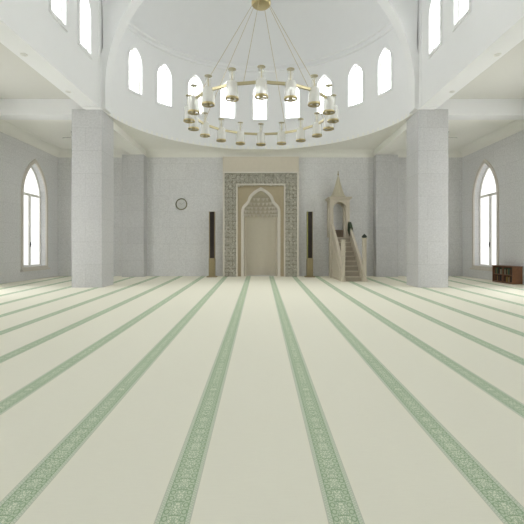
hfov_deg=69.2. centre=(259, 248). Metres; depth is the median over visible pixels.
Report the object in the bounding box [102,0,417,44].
wall
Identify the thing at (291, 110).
window
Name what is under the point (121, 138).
beam
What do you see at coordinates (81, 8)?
window
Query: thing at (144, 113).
wall
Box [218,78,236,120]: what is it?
window
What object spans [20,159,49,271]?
window
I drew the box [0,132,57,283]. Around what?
wall
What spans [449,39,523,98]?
ceiling
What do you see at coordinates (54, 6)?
window
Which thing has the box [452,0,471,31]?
window
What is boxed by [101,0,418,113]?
arch
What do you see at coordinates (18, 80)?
ceiling
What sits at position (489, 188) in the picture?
window
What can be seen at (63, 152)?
trim
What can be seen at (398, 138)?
beam
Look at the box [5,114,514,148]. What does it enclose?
ceiling
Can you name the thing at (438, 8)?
window
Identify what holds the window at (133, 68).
in the wall at (144, 113)
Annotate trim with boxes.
[0,120,60,156]
[58,149,461,156]
[101,0,418,71]
[459,120,523,156]
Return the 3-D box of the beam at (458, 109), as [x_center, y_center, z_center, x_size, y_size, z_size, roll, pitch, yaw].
[8.345,-5.330,14.325,4.170,0.740,0.550,0,0,0]
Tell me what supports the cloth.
on the minbar
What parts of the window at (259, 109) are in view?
pane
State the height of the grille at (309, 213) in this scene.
2.300 m
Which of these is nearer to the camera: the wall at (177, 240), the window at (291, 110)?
the window at (291, 110)
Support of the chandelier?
hanging from the ceiling at (204, 28)
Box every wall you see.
[0,0,97,108]
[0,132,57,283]
[58,157,461,275]
[82,0,437,148]
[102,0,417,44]
[422,0,523,108]
[462,130,523,283]
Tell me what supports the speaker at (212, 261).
on the carpet
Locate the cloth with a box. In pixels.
[347,222,352,235]
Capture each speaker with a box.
[207,211,217,276]
[304,211,314,276]
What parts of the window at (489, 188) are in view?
sill, frame, pane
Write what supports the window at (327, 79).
in the wall at (144, 113)
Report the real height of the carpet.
0.012 m
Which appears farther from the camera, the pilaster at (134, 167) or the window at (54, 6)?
the pilaster at (134, 167)
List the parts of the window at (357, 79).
frame, pane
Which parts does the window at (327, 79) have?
pane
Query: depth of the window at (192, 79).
18.50 m
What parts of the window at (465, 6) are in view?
frame, pane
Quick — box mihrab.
[223,157,298,276]
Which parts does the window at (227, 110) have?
frame, pane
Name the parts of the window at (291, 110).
frame, pane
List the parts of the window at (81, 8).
pane, frame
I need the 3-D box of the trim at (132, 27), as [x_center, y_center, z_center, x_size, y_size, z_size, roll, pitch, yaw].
[0.000,-9.180,16.435,11.540,0.400,5.770,0,0,0]
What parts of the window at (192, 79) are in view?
pane, frame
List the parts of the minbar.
tower post, tower post, wall moulding, handrail, roof cornice, seat, newel post, tower post, tower post, handrail, newel post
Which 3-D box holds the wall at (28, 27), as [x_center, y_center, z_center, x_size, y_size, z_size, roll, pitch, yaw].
[-6.080,-9.445,3.935,0.640,8.710,19.870,0,0,0]
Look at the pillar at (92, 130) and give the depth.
13.82 m
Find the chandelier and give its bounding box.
[183,0,338,145]
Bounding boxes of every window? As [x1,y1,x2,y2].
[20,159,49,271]
[48,0,67,31]
[77,0,91,58]
[127,44,143,98]
[155,61,173,109]
[186,72,204,116]
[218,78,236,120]
[250,84,269,121]
[283,78,301,120]
[315,72,333,116]
[346,61,364,109]
[376,44,392,98]
[428,0,442,58]
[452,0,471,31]
[470,159,498,270]
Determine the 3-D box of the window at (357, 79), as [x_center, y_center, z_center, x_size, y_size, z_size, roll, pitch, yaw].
[4.410,-7.519,17.356,0.230,2.098,0.980,0,0,-41]
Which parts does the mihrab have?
arch moulding, spandrel panel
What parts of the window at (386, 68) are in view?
frame, pane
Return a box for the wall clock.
[176,198,186,209]
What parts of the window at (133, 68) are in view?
pane, frame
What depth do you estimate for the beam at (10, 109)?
14.05 m
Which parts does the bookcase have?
panel, panel, panel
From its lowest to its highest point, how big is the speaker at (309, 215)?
3.260 m
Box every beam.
[0,99,82,119]
[113,121,145,155]
[374,121,406,155]
[437,99,523,119]
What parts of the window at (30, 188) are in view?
pane, frame, sill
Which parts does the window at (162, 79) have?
pane, frame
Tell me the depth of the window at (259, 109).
19.44 m
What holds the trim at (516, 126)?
attached to the wall at (506, 156)
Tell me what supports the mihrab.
attached to the wall at (177, 240)
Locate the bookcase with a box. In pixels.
[492,265,522,283]
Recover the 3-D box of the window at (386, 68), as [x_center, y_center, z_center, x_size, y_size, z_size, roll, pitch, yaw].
[5.305,-7.519,15.956,0.230,2.098,0.980,0,0,-24]
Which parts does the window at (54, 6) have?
pane, frame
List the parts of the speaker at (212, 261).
casing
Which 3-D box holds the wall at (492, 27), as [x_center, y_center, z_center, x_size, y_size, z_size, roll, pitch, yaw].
[6.080,-9.445,3.935,0.640,8.710,19.870,0,0,0]
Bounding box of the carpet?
[0,276,523,523]
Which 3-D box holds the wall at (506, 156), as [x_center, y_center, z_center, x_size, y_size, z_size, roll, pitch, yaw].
[10.655,-2.194,6.800,0.450,7.212,26.400,0,0,0]
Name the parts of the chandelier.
lamp shade, lamp shade, lamp shade, lamp shade, lamp shade, lamp stem, lamp shade, lamp shade, lamp stem, lamp shade, lamp shade, lamp stem, lamp shade, lamp shade, lamp shade, lamp stem, lamp shade, lamp shade, lamp stem, lamp shade, lamp shade, lamp shade, lamp shade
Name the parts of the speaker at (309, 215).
casing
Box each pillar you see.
[72,109,112,286]
[407,109,447,286]
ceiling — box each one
[0,43,70,98]
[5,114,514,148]
[131,0,388,63]
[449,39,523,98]
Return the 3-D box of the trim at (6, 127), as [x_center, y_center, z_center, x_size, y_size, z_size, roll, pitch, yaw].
[-10.220,-4.885,17.100,0.420,0.330,5.000,0,0,0]
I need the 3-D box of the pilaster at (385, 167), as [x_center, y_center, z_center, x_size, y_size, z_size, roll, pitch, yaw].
[6.390,-1.675,19.350,1.100,6.150,0.500,0,0,0]
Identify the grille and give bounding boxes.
[210,212,213,257]
[308,212,311,257]
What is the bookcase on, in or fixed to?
on the carpet
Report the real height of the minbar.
5.300 m
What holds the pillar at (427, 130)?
on the carpet
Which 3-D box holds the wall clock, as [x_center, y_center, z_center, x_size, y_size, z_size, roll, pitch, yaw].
[-4.050,-2.310,19.573,0.600,0.600,0.055,0,0,0]
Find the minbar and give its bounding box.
[325,172,366,281]
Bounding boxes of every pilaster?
[122,155,146,276]
[373,155,397,276]
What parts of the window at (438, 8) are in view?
frame, pane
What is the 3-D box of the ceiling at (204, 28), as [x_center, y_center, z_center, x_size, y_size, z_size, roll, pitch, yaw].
[0.000,-12.175,16.575,12.100,6.050,6.050,0,0,0]
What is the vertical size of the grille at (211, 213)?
2.300 m
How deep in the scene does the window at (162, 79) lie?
17.43 m

